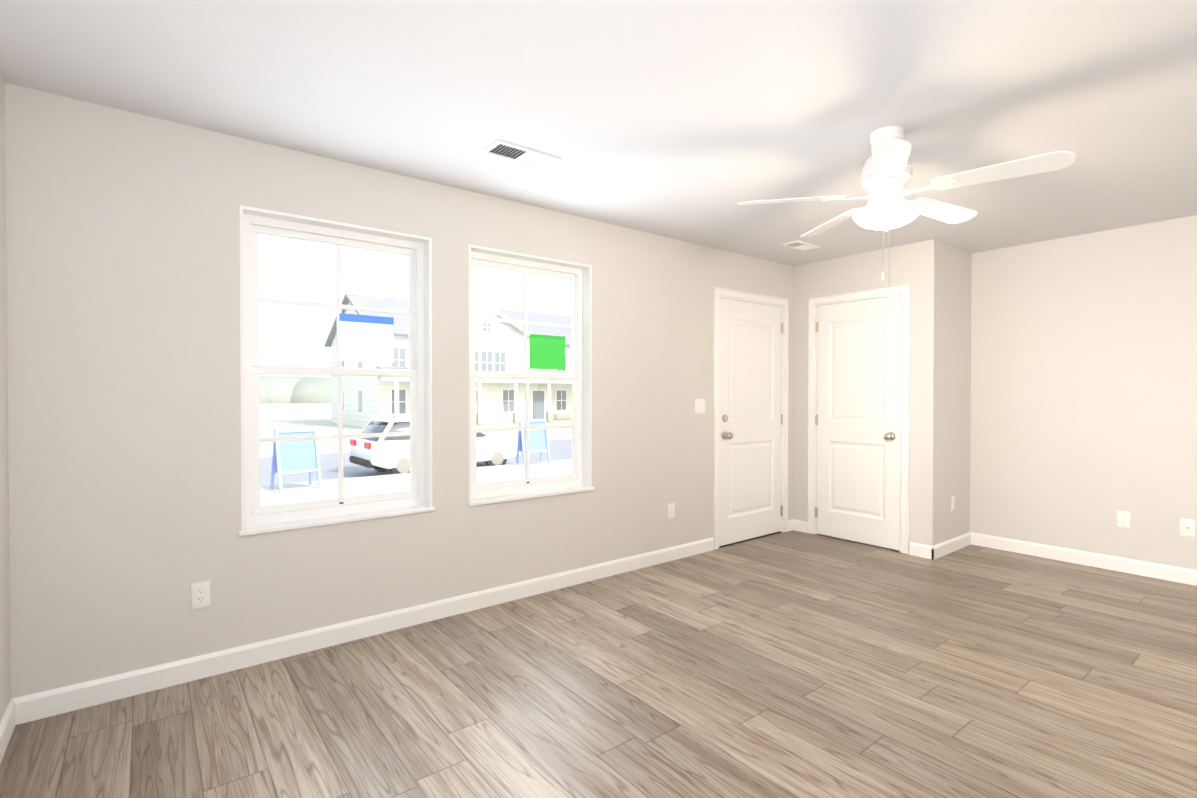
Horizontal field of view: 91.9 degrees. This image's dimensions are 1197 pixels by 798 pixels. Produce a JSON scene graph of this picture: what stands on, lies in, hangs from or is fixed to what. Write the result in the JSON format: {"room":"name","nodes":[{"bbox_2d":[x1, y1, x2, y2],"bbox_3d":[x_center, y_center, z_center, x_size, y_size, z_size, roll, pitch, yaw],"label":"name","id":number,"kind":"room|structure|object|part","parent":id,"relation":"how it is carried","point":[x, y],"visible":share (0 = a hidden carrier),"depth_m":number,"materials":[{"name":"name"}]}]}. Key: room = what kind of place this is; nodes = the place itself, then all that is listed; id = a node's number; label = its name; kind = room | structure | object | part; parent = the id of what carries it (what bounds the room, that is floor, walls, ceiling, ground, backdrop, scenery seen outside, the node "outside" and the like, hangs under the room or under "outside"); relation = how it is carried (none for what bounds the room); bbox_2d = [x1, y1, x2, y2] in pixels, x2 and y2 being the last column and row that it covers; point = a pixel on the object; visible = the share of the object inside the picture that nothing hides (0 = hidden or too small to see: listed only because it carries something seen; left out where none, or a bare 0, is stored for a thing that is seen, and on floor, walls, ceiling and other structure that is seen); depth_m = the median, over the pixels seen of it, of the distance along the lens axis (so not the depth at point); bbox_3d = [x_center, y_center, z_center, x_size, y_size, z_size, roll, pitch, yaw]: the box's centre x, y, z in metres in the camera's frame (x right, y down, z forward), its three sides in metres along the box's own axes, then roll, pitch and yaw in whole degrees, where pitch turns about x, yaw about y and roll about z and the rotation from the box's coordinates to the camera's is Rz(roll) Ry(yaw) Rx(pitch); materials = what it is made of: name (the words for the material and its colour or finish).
{"room":"empty living room","nodes":[
{"label":"empty living room","id":0,"kind":"room"},
{"bbox_2d":[0,73,10,721],"bbox_3d":[-1.098,0.040,0.618,0.140,2.440,3.900,0,1,-38],"label":"wall","id":1,"kind":"structure","parent":0,"point":[5,686],"depth_m":2.14,"materials":[{"name":"paint"}]},
{"bbox_2d":[0,697,19,762],"bbox_3d":[-1.037,1.209,0.677,0.014,0.100,3.840,0,1,-38],"label":"baseboard","id":2,"kind":"structure","parent":1,"relation":"attached to","point":[11,717],"depth_m":2.11,"materials":[{"name":"paint"}]},
{"bbox_2d":[5,83,793,698],"bbox_3d":[0.026,0.007,4.060,6.150,2.440,0.140,0,1,-38],"label":"wall","id":3,"kind":"structure","parent":0,"point":[123,299],"depth_m":2.60,"materials":[{"name":"paint"}]},
{"bbox_2d":[191,580,209,609],"bbox_3d":[-1.768,0.871,2.572,0.071,0.116,0.009,0,1,-38],"label":"electrical outlet","id":4,"kind":"object","parent":3,"relation":"attached to","point":[200,594],"visible":1,"depth_m":2.57,"materials":[{"name":"plastic"}]},
{"bbox_2d":[243,214,423,526],"bbox_3d":[-1.355,-0.137,3.031,0.885,1.484,0.051,0,1,-38],"label":"window","id":5,"kind":"structure","parent":3,"relation":"in","point":[256,513],"depth_m":3.00,"materials":[{"name":"plastic"}]},
{"bbox_2d":[340,313,393,362],"bbox_3d":[-1.242,-0.324,3.108,0.280,0.250,0.002,0,1,-38],"label":"sign","id":6,"kind":"object","parent":5,"relation":"attached to","point":[365,338],"visible":1,"depth_m":3.10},
{"bbox_2d":[239,205,434,535],"bbox_3d":[-1.308,-0.133,2.970,0.937,1.520,0.103,0,1,-38],"label":"window frame","id":7,"kind":"structure","parent":3,"relation":"attached to","point":[337,519],"depth_m":3.01,"materials":[{"name":"paint"}]},
{"bbox_2d":[20,538,713,723],"bbox_3d":[-0.656,1.183,3.441,4.020,0.100,0.014,0,1,-38],"label":"baseboard","id":8,"kind":"structure","parent":3,"relation":"attached to","point":[70,697],"depth_m":2.83,"materials":[{"name":"paint"}]},
{"bbox_2d":[471,251,582,498],"bbox_3d":[-0.467,-0.144,3.725,0.868,1.484,0.051,0,1,-38],"label":"window","id":9,"kind":"structure","parent":3,"relation":"in","point":[574,276],"depth_m":3.72,"materials":[{"name":"plastic"}]},
{"bbox_2d":[529,334,564,369],"bbox_3d":[-0.335,-0.308,3.817,0.280,0.225,0.002,0,1,-38],"label":"paper sign","id":10,"kind":"object","parent":9,"relation":"attached to","point":[546,351],"visible":1,"depth_m":3.81,"materials":[{"name":"green paper"}]},
{"bbox_2d":[468,245,593,506],"bbox_3d":[-0.420,-0.139,3.664,0.920,1.520,0.103,0,1,-38],"label":"window frame","id":11,"kind":"structure","parent":3,"relation":"attached to","point":[587,378],"depth_m":3.90,"materials":[{"name":"paint"}]},
{"bbox_2d":[668,503,674,518],"bbox_3d":[0.552,0.849,4.385,0.071,0.116,0.009,0,1,-38],"label":"electrical outlet","id":12,"kind":"object","parent":3,"relation":"attached to","point":[671,510],"visible":1,"depth_m":4.38,"materials":[{"name":"plastic"}]},
{"bbox_2d":[695,399,704,413],"bbox_3d":[0.806,0.057,4.574,0.116,0.116,0.012,0,1,-38],"label":"switch plate","id":13,"kind":"object","parent":3,"relation":"attached to","point":[699,406],"visible":1,"depth_m":4.57,"materials":[{"name":"plastic"}]},
{"bbox_2d":[719,298,782,545],"bbox_3d":[1.340,0.187,4.982,0.870,2.034,0.108,0,1,-38],"label":"entry door","id":14,"kind":"structure","parent":3,"relation":"in","point":[750,423],"depth_m":4.98,"materials":[{"name":"paint"}]},
{"bbox_2d":[713,287,788,549],"bbox_3d":[1.289,0.156,5.036,1.006,2.123,0.160,0,1,-38],"label":"door frame","id":15,"kind":"structure","parent":3,"relation":"attached to","point":[719,293],"depth_m":5.00,"materials":[{"name":"paint"}]},
{"bbox_2d":[0,530,1196,797],"bbox_3d":[1.270,1.302,2.481,6.150,0.120,4.180,0,1,-38],"label":"floor","id":16,"kind":"structure","parent":0,"point":[792,664],"depth_m":2.39,"materials":[{"name":"wood"}]},
{"bbox_2d":[0,0,1196,265],"bbox_3d":[1.270,-1.258,2.457,6.150,0.120,4.180,0,1,-38],"label":"ceiling","id":17,"kind":"structure","parent":0,"point":[692,120],"depth_m":2.27,"materials":[{"name":"paint"}]},
{"bbox_2d":[481,139,561,169],"bbox_3d":[-0.374,-1.197,2.848,0.360,0.010,0.170,0,1,-38],"label":"ceiling vent","id":18,"kind":"object","parent":17,"relation":"in","point":[505,150],"visible":1,"depth_m":2.84,"materials":[{"name":"white metal"}]},
{"bbox_2d":[781,240,819,250],"bbox_3d":[1.598,-1.213,4.579,0.300,0.010,0.150,0,1,-38],"label":"ceiling vent","id":19,"kind":"object","parent":17,"relation":"in","point":[800,245],"visible":1,"depth_m":4.56,"materials":[{"name":"white metal"}]},
{"bbox_2d":[737,126,1075,296],"bbox_3d":[1.339,-0.829,2.605,1.247,0.741,1.247,0,1,-38],"label":"fan","id":20,"kind":"object","parent":17,"relation":"hanging from","point":[886,174],"visible":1,"depth_m":2.51,"materials":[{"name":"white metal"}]},
{"bbox_3d":[1.298,-0.621,2.613,0.030,0.326,0.046,0,1,-38],"label":"pull chain","id":21,"kind":"part","parent":20,"relation":"part of","materials":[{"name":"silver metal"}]},
{"bbox_3d":[1.299,-0.810,2.610,0.280,0.075,0.280,0,1,-38],"label":"lamp shade","id":22,"kind":"part","parent":20,"relation":"part of","materials":[{"name":"white glass"}]},
{"bbox_2d":[793,242,918,542],"bbox_3d":[2.188,-0.002,4.963,0.110,2.440,1.100,0,1,-38],"label":"wall","id":23,"kind":"structure","parent":0,"point":[854,273],"depth_m":4.96,"materials":[{"name":"paint"}]},
{"bbox_2d":[815,295,900,550],"bbox_3d":[2.160,0.189,4.888,0.108,2.036,0.740,0,1,-38],"label":"closet door","id":24,"kind":"structure","parent":23,"relation":"in","point":[857,419],"depth_m":4.87,"materials":[{"name":"paint"}]},
{"bbox_2d":[808,284,909,553],"bbox_3d":[2.211,0.157,4.919,0.130,2.123,0.876,0,1,-38],"label":"door frame","id":25,"kind":"structure","parent":23,"relation":"attached to","point":[903,291],"depth_m":4.71,"materials":[{"name":"paint"}]},
{"bbox_2d":[917,239,971,545],"bbox_3d":[2.805,0.001,4.678,0.730,2.440,0.110,0,1,-38],"label":"wall","id":26,"kind":"structure","parent":0,"point":[944,373],"depth_m":4.53,"materials":[{"name":"paint"}]},
{"bbox_2d":[928,532,971,559],"bbox_3d":[2.830,1.172,4.629,0.724,0.100,0.014,0,1,-38],"label":"baseboard","id":27,"kind":"structure","parent":26,"relation":"attached to","point":[944,548],"depth_m":4.58,"materials":[{"name":"paint"}]},
{"bbox_2d":[951,496,955,510],"bbox_3d":[2.853,0.836,4.648,0.071,0.116,0.009,0,1,-38],"label":"electrical outlet","id":28,"kind":"object","parent":26,"relation":"attached to","point":[953,502],"visible":1,"depth_m":4.64,"materials":[{"name":"plastic"}]},
{"bbox_2d":[970,215,1196,569],"bbox_3d":[3.637,0.004,4.319,0.140,2.440,3.900,0,1,-38],"label":"wall","id":29,"kind":"structure","parent":0,"point":[1083,389],"depth_m":4.25,"materials":[{"name":"paint"}]},
{"bbox_2d":[972,532,1196,585],"bbox_3d":[3.940,1.179,3.818,0.014,0.100,2.660,0,1,-38],"label":"baseboard","id":30,"kind":"structure","parent":29,"relation":"attached to","point":[1137,567],"depth_m":4.23,"materials":[{"name":"paint"}]},
{"bbox_2d":[1117,511,1129,527],"bbox_3d":[3.720,0.854,4.100,0.009,0.116,0.071,0,1,-38],"label":"electrical outlet","id":31,"kind":"object","parent":29,"relation":"attached to","point":[1123,519],"visible":1,"depth_m":4.10,"materials":[{"name":"plastic"}]},
{"bbox_2d":[1180,518,1194,536],"bbox_3d":[3.914,0.856,3.845,0.017,0.116,0.071,0,1,-38],"label":"electrical outlet","id":32,"kind":"object","parent":29,"relation":"attached to","point":[1187,527],"visible":1,"depth_m":3.85,"materials":[{"name":"plastic"}]},
{"label":"outside","id":33,"kind":"structure","parent":0,"visible":0},
{"bbox_2d":[260,403,571,505],"bbox_3d":[-38.871,1.367,81.558,300.000,0.750,169.859,0,1,-38],"label":"ground","id":34,"kind":"structure","parent":33,"point":[323,418],"depth_m":16.44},
{"bbox_2d":[270,427,321,491],"bbox_3d":[-5.568,1.088,10.652,0.534,1.106,0.720,1,1,44],"label":"sign board","id":35,"kind":"object","parent":34,"relation":"on","point":[292,462],"depth_m":10.56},
{"bbox_2d":[349,418,520,473],"bbox_3d":[-4.603,1.302,16.739,4.535,1.510,1.830,0,1,-39],"label":"car","id":36,"kind":"object","parent":34,"relation":"on","point":[398,462],"depth_m":15.27,"materials":[{"name":"white paint"}]},
{"bbox_2d":[324,294,571,427],"bbox_3d":[-3.361,-2.718,48.667,33.300,9.043,14.141,0,1,-38],"label":"townhouses","id":37,"kind":"structure","parent":34,"relation":"on","point":[495,329],"depth_m":39.47,"materials":[{"name":"white"}]},
{"bbox_2d":[516,419,550,464],"bbox_3d":[-1.621,1.052,14.371,0.720,1.106,0.534,0,1,-32],"label":"sign board","id":38,"kind":"object","parent":34,"relation":"on","point":[535,448],"depth_m":14.32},
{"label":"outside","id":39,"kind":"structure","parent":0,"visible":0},
{"bbox_2d":[260,376,331,403],"bbox_3d":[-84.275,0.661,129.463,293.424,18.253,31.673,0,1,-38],"label":"tree","id":40,"kind":"object","parent":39,"point":[297,389],"depth_m":129.45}
]}

